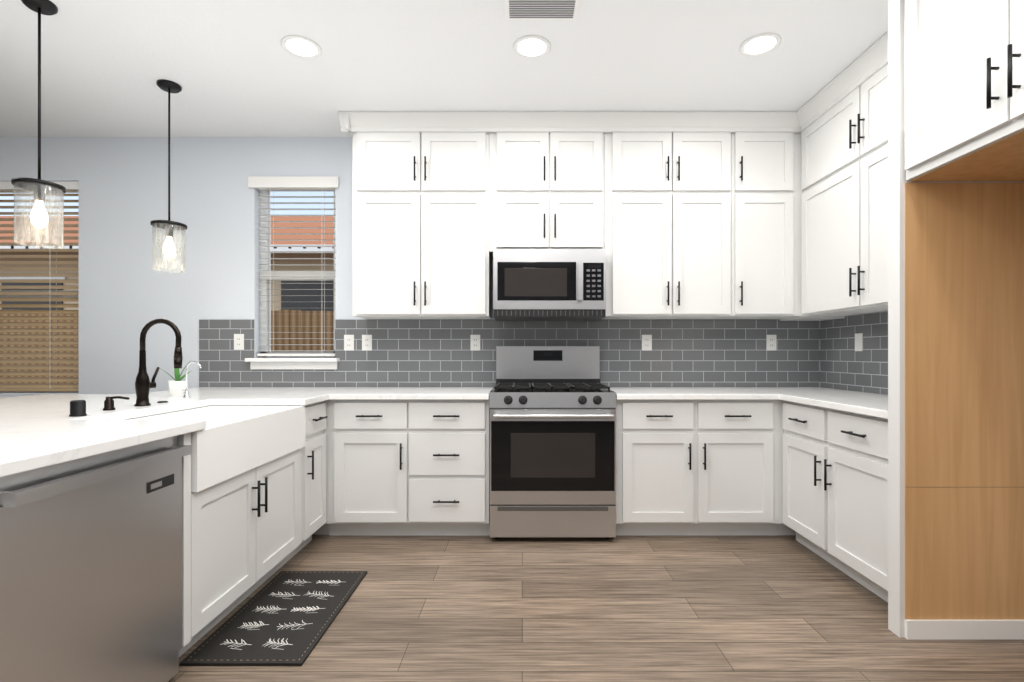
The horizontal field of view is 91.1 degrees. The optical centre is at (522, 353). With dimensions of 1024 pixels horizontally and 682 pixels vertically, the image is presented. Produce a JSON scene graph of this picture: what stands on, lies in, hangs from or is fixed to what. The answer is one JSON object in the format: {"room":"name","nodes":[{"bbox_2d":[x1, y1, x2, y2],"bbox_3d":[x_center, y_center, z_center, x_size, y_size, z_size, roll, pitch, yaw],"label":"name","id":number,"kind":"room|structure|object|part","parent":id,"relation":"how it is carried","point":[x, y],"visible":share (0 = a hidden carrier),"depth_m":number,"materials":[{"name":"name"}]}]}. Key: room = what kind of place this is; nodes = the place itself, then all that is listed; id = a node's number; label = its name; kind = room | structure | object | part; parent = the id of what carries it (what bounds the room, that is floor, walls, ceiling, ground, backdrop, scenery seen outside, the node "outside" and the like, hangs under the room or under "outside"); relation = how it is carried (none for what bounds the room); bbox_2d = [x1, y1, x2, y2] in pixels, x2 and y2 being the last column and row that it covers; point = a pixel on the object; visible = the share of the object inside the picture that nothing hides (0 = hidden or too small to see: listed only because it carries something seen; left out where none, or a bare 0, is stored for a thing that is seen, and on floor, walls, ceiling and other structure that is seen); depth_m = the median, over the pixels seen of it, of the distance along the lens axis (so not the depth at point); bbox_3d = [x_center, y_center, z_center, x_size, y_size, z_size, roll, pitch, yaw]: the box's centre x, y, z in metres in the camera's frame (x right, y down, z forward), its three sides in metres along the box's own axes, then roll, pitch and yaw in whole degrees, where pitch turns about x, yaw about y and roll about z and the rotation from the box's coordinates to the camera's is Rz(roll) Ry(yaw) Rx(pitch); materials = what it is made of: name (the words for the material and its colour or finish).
{"room":"kitchen","nodes":[
{"label":"kitchen","id":0,"kind":"room"},
{"bbox_2d":[0,137,778,397],"bbox_3d":[-1.800,-0.225,3.785,8.400,2.750,0.150,0,0,0],"label":"wall","id":1,"kind":"structure","parent":0,"point":[127,293],"depth_m":3.71,"materials":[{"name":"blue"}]},
{"bbox_2d":[0,192,78,391],"bbox_3d":[-3.913,-0.495,3.822,1.275,1.570,0.065,0,0,0],"label":"window","id":2,"kind":"structure","parent":1,"relation":"in","point":[39,296],"depth_m":3.79,"materials":[{"name":"white"}]},
{"bbox_2d":[0,181,78,390],"bbox_3d":[-3.913,-0.500,3.755,1.259,1.556,0.060,0,0,0],"label":"window blind","id":3,"kind":"object","parent":2,"relation":"attached to","point":[69,186],"visible":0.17,"depth_m":3.75,"materials":[{"name":"white plastic"}]},
{"bbox_2d":[245,358,339,368],"bbox_3d":[-1.678,0.073,3.715,0.668,0.084,0.150,0,0,0],"label":"sill","id":4,"kind":"structure","parent":1,"relation":"attached to","point":[293,363],"depth_m":3.69,"materials":[{"name":"white wood"}]},
{"bbox_2d":[260,190,334,357],"bbox_3d":[-1.678,-0.630,3.822,0.598,1.320,0.065,0,0,0],"label":"window","id":5,"kind":"structure","parent":1,"relation":"in","point":[282,276],"depth_m":3.79,"materials":[{"name":"white"}]},
{"bbox_2d":[248,177,338,355],"bbox_3d":[-1.678,-0.640,3.732,0.658,1.316,0.105,0,0,0],"label":"window blind","id":6,"kind":"object","parent":5,"relation":"attached to","point":[295,183],"visible":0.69,"depth_m":3.74,"materials":[{"name":"white plastic"}]},
{"bbox_2d":[353,132,491,318],"bbox_3d":[-0.686,-0.877,3.525,0.922,1.245,0.366,0,0,0],"label":"upper cabinet","id":7,"kind":"object","parent":1,"relation":"attached to","point":[420,225],"visible":1,"depth_m":3.39,"materials":[{"name":"white wood"}]},
{"bbox_2d":[199,320,818,386],"bbox_3d":[-0.091,0.011,3.705,4.579,0.527,0.007,0,0,0],"label":"backsplash","id":8,"kind":"structure","parent":1,"relation":"attached to","point":[682,353],"depth_m":3.70,"materials":[{"name":"tile"}]},
{"bbox_2d":[234,334,243,349],"bbox_3d":[-2.085,-0.088,3.698,0.072,0.116,0.006,0,0,0],"label":"electrical outlet","id":9,"kind":"object","parent":8,"relation":"attached to","point":[238,341],"visible":1,"depth_m":3.70,"materials":[{"name":"white plastic"}]},
{"bbox_2d":[344,335,353,350],"bbox_3d":[-1.275,-0.082,3.698,0.072,0.116,0.006,0,0,0],"label":"electrical outlet","id":10,"kind":"object","parent":8,"relation":"attached to","point":[348,342],"visible":1,"depth_m":3.70,"materials":[{"name":"white plastic"}]},
{"bbox_2d":[362,335,371,350],"bbox_3d":[-1.143,-0.082,3.698,0.072,0.116,0.006,0,0,0],"label":"electrical outlet","id":11,"kind":"object","parent":8,"relation":"attached to","point":[366,342],"visible":1,"depth_m":3.70,"materials":[{"name":"white plastic"}]},
{"bbox_2d":[470,335,479,350],"bbox_3d":[-0.345,-0.082,3.698,0.072,0.116,0.006,0,0,0],"label":"electrical outlet","id":12,"kind":"object","parent":8,"relation":"attached to","point":[474,342],"visible":1,"depth_m":3.70,"materials":[{"name":"white plastic"}]},
{"bbox_2d":[642,335,651,350],"bbox_3d":[0.917,-0.082,3.698,0.072,0.116,0.006,0,0,0],"label":"electrical outlet","id":13,"kind":"object","parent":8,"relation":"attached to","point":[646,342],"visible":1,"depth_m":3.70,"materials":[{"name":"white plastic"}]},
{"bbox_2d":[766,335,775,350],"bbox_3d":[1.834,-0.082,3.698,0.072,0.116,0.006,0,0,0],"label":"electrical outlet","id":14,"kind":"object","parent":8,"relation":"attached to","point":[770,342],"visible":1,"depth_m":3.70,"materials":[{"name":"white plastic"}]},
{"bbox_2d":[489,132,605,320],"bbox_3d":[0.166,-0.871,3.488,0.778,1.258,0.440,0,0,0],"label":"upper cabinet","id":15,"kind":"object","parent":1,"relation":"attached to","point":[547,250],"visible":1,"depth_m":3.38,"materials":[{"name":"white wood"}]},
{"bbox_2d":[493,249,605,320],"bbox_3d":[0.180,-0.465,3.487,0.742,0.446,0.438,0,0,0],"label":"microwave","id":16,"kind":"object","parent":15,"relation":"attached to","point":[529,284],"depth_m":3.30,"materials":[{"name":"silver metal"}]},
{"bbox_2d":[603,132,730,318],"bbox_3d":[0.985,-0.877,3.525,0.856,1.245,0.366,0,0,0],"label":"upper cabinet","id":17,"kind":"object","parent":1,"relation":"attached to","point":[667,221],"visible":1,"depth_m":3.39,"materials":[{"name":"white wood"}]},
{"bbox_2d":[718,132,802,318],"bbox_3d":[1.655,-0.877,3.525,0.480,1.245,0.366,0,0,0],"label":"upper cabinet","id":18,"kind":"object","parent":1,"relation":"attached to","point":[766,191],"visible":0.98,"depth_m":3.39,"materials":[{"name":"white wood"}]},
{"bbox_2d":[779,316,844,320],"bbox_3d":[2.047,-0.872,3.553,0.301,1.257,0.310,0,0,0],"label":"upper cabinet","id":19,"kind":"object","parent":1,"relation":"attached to","point":[810,318],"visible":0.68,"depth_m":3.46,"materials":[{"name":"white wood"}]},
{"bbox_2d":[819,312,887,394],"bbox_3d":[2.195,0.011,2.905,0.007,0.527,1.590,0,0,0],"label":"backsplash","id":20,"kind":"structure","parent":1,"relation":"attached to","point":[842,367],"depth_m":3.32,"materials":[{"name":"tile"}]},
{"bbox_2d":[855,333,862,350],"bbox_3d":[2.188,-0.075,3.270,0.006,0.116,0.072,0,0,0],"label":"electrical outlet","id":21,"kind":"object","parent":20,"relation":"attached to","point":[858,341],"visible":1,"depth_m":3.26,"materials":[{"name":"white plastic"}]},
{"bbox_2d":[0,0,887,136],"bbox_3d":[-1.800,-1.650,0.355,8.400,0.100,7.110,0,0,0],"label":"ceiling","id":22,"kind":"structure","parent":0,"point":[232,68],"depth_m":2.75,"materials":[{"name":"white paint"}]},
{"bbox_2d":[11,0,65,248],"bbox_3d":[-2.200,-1.047,2.290,0.180,1.104,0.180,0,0,0],"label":"pendant light","id":23,"kind":"object","parent":22,"relation":"hanging from","point":[39,215],"visible":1,"depth_m":2.29,"materials":[{"name":"black"}]},
{"bbox_2d":[150,79,186,272],"bbox_3d":[-2.100,-1.047,2.990,0.180,1.104,0.180,0,0,0],"label":"pendant light","id":24,"kind":"object","parent":22,"relation":"hanging from","point":[168,225],"visible":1,"depth_m":2.98,"materials":[{"name":"black"}]},
{"bbox_2d":[281,35,321,58],"bbox_3d":[-1.150,-1.595,2.620,0.196,0.007,0.196,0,0,0],"label":"recessed light","id":25,"kind":"object","parent":22,"relation":"in","point":[301,46],"visible":1,"depth_m":2.61,"materials":[{"name":"white plastic"}]},
{"bbox_2d":[513,35,550,58],"bbox_3d":[0.050,-1.595,2.620,0.196,0.007,0.196,0,0,0],"label":"recessed light","id":26,"kind":"object","parent":22,"relation":"in","point":[531,47],"visible":1,"depth_m":2.61,"materials":[{"name":"white plastic"}]},
{"bbox_2d":[504,0,579,19],"bbox_3d":[0.090,-1.593,2.315,0.340,0.011,0.160,0,0,0],"label":"ceiling vent","id":27,"kind":"object","parent":22,"relation":"in","point":[541,9],"visible":1,"depth_m":2.32,"materials":[{"name":"white metal"}]},
{"bbox_2d":[338,111,801,136],"bbox_3d":[0.492,-1.543,3.510,3.410,0.110,0.395,0,0,0],"label":"crown molding","id":28,"kind":"structure","parent":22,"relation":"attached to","point":[350,121],"depth_m":3.34,"materials":[{"name":"white wood"}]},
{"bbox_2d":[801,79,887,315],"bbox_3d":[2.036,-0.877,3.061,0.323,1.244,0.670,0,0,0],"label":"upper cabinet","id":29,"kind":"object","parent":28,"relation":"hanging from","point":[844,207],"depth_m":3.01,"materials":[{"name":"white wood"}]},
{"bbox_2d":[739,33,780,56],"bbox_3d":[1.230,-1.595,2.600,0.196,0.007,0.196,0,0,0],"label":"recessed light","id":30,"kind":"object","parent":22,"relation":"in","point":[759,44],"visible":1,"depth_m":2.59,"materials":[{"name":"white plastic"}]},
{"bbox_2d":[794,31,887,130],"bbox_3d":[2.003,-1.543,2.706,0.388,0.110,1.200,0,0,0],"label":"crown molding","id":31,"kind":"structure","parent":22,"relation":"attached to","point":[867,64],"depth_m":2.86,"materials":[{"name":"white wood"}]},
{"bbox_2d":[869,64,887,307],"bbox_3d":[2.036,-0.877,2.480,0.323,1.244,0.752,0,0,0],"label":"upper cabinet","id":32,"kind":"object","parent":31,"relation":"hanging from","point":[878,83],"depth_m":2.66,"materials":[{"name":"white wood"}]},
{"bbox_2d":[168,535,1023,681],"bbox_3d":[-1.800,1.200,0.355,8.400,0.100,7.110,0,0,0],"label":"floor","id":33,"kind":"structure","parent":0,"point":[629,608],"depth_m":2.17,"materials":[{"name":"brown wood"}]},
{"bbox_2d":[0,436,191,681],"bbox_3d":[-1.486,0.717,1.466,0.638,0.866,0.640,0,0,0],"label":"dishwasher","id":34,"kind":"object","parent":33,"relation":"on","point":[90,568],"visible":0.94,"depth_m":1.42,"materials":[{"name":"silver metal"}]},
{"bbox_2d":[126,405,304,656],"bbox_3d":[-1.497,0.716,2.272,0.656,0.868,0.965,0,0,0],"label":"base cabinet","id":35,"kind":"object","parent":33,"relation":"on","point":[240,537],"depth_m":2.15,"materials":[{"name":"white wood"}]},
{"bbox_3d":[-1.451,0.395,2.295,0.528,0.224,0.915,0,0,0],"label":"sink apron","id":36,"kind":"part","parent":35,"relation":"part of","materials":[{"name":"white ceramic"}]},
{"bbox_2d":[179,571,366,665],"bbox_3d":[-1.037,1.144,2.243,0.450,0.011,0.785,0,0,0],"label":"mat","id":37,"kind":"object","parent":33,"relation":"on","point":[284,618],"visible":1,"depth_m":2.13,"materials":[{"name":"black fabric"}]},
{"bbox_2d":[285,401,327,562],"bbox_3d":[-1.497,0.716,2.932,0.656,0.868,0.348,0,0,0],"label":"base cabinet","id":38,"kind":"object","parent":33,"relation":"on","point":[312,485],"visible":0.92,"depth_m":2.91,"materials":[{"name":"white wood"}]},
{"bbox_2d":[312,524,328,534],"bbox_3d":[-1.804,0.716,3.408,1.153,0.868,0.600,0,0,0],"label":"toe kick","id":39,"kind":"object","parent":33,"relation":"on","point":[323,529],"visible":0.02,"depth_m":3.20,"materials":[{"name":"white wood"}]},
{"bbox_2d":[0,387,493,477],"bbox_3d":[-1.552,0.263,2.085,2.696,0.035,3.230,0,0,0],"label":"countertop","id":40,"kind":"structure","parent":39,"relation":"on","point":[40,431],"depth_m":2.10,"materials":[{"name":"stone"}]},
{"bbox_2d":[69,400,86,416],"bbox_3d":[-1.750,0.214,1.980,0.054,0.062,0.053,0,0,0],"label":"air gap","id":41,"kind":"object","parent":40,"relation":"on","point":[77,408],"visible":1,"depth_m":1.96,"materials":[{"name":"black metal"}]},
{"bbox_2d":[103,396,129,410],"bbox_3d":[-1.768,0.214,2.190,0.108,0.062,0.044,0,0,0],"label":"soap dispenser","id":42,"kind":"object","parent":40,"relation":"on","point":[108,403],"visible":1,"depth_m":2.18,"materials":[{"name":"brown metal"}]},
{"bbox_2d":[134,319,182,405],"bbox_3d":[-1.714,0.039,2.384,0.217,0.411,0.091,0,0,0],"label":"faucet","id":43,"kind":"object","parent":40,"relation":"on","point":[143,384],"visible":1,"depth_m":2.36,"materials":[{"name":"brown metal"}]},
{"bbox_2d":[160,360,190,396],"bbox_3d":[-1.984,0.128,2.908,0.134,0.233,0.156,0,0,0],"label":"plant pot","id":44,"kind":"object","parent":40,"relation":"on","point":[177,385],"visible":0.92,"depth_m":2.88,"materials":[{"name":"white ceramic"}]},
{"bbox_2d":[182,361,201,397],"bbox_3d":[-1.837,0.143,2.785,0.102,0.204,0.064,0,0,0],"label":"tap","id":45,"kind":"object","parent":40,"relation":"on","point":[186,393],"visible":1,"depth_m":2.80,"materials":[{"name":"silver metal"}]},
{"bbox_2d":[324,400,489,534],"bbox_3d":[-0.715,0.716,3.380,1.020,0.868,0.656,0,0,0],"label":"base cabinet","id":46,"kind":"object","parent":33,"relation":"on","point":[407,467],"visible":1,"depth_m":3.09,"materials":[{"name":"white wood"}]},
{"bbox_2d":[489,346,615,538],"bbox_3d":[0.186,0.547,3.340,0.772,1.205,0.716,0,0,0],"label":"range","id":47,"kind":"object","parent":33,"relation":"on","point":[552,441],"visible":1,"depth_m":3.05,"materials":[{"name":"silver metal"}]},
{"bbox_2d":[615,399,782,534],"bbox_3d":[1.097,0.716,3.380,1.037,0.868,0.656,0,0,0],"label":"base cabinet","id":48,"kind":"object","parent":33,"relation":"on","point":[699,467],"visible":0.96,"depth_m":3.10,"materials":[{"name":"white wood"}]},
{"bbox_2d":[610,387,887,418],"bbox_3d":[1.383,0.263,2.902,1.614,0.035,1.596,0,0,0],"label":"countertop","id":49,"kind":"structure","parent":48,"relation":"on","point":[868,404],"depth_m":3.06,"materials":[{"name":"stone"}]},
{"bbox_2d":[777,400,795,534],"bbox_3d":[1.907,0.716,3.409,0.581,0.868,0.598,0,0,0],"label":"base cabinet","id":50,"kind":"object","parent":33,"relation":"on","point":[783,529],"visible":0.07,"depth_m":3.19,"materials":[{"name":"white"}]},
{"bbox_2d":[783,401,887,601],"bbox_3d":[1.879,0.716,2.605,0.639,0.868,1.002,0,0,0],"label":"base cabinet","id":51,"kind":"object","parent":33,"relation":"on","point":[835,488],"visible":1,"depth_m":2.54,"materials":[{"name":"white wood"}]},
{"bbox_2d":[888,0,1023,639],"bbox_3d":[1.864,-0.224,2.062,0.668,2.748,0.079,0,0,0],"label":"panel","id":52,"kind":"object","parent":33,"relation":"on","point":[955,410],"visible":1,"depth_m":2.03,"materials":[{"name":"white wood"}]},
{"bbox_3d":[2.300,-0.225,0.255,0.200,2.750,6.910,0,0,0],"label":"wall","id":53,"kind":"structure","parent":0,"visible":0},
{"bbox_2d":[905,0,1023,181],"bbox_3d":[1.846,-1.147,1.586,0.704,0.902,0.890,0,0,0],"label":"upper cabinet","id":54,"kind":"object","parent":53,"relation":"attached to","point":[964,90],"visible":1,"depth_m":1.78,"materials":[{"name":"white wood"}]},
{"label":"outside","id":55,"kind":"structure","parent":0,"visible":0},
{"label":"ground","id":56,"kind":"structure","parent":55,"visible":0},
{"bbox_2d":[0,310,333,382],"bbox_3d":[-2.985,0.285,6.630,18.030,1.730,0.060,0,0,0],"label":"fence","id":57,"kind":"object","parent":56,"relation":"on","point":[281,316],"depth_m":6.60,"materials":[{"name":"brown wood"}]},
{"bbox_2d":[0,216,333,310],"bbox_3d":[-3.000,-1.125,11.900,21.000,4.550,6.600,0,0,0],"label":"house","id":58,"kind":"structure","parent":56,"relation":"on","point":[316,306],"depth_m":9.20,"materials":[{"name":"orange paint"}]}
]}

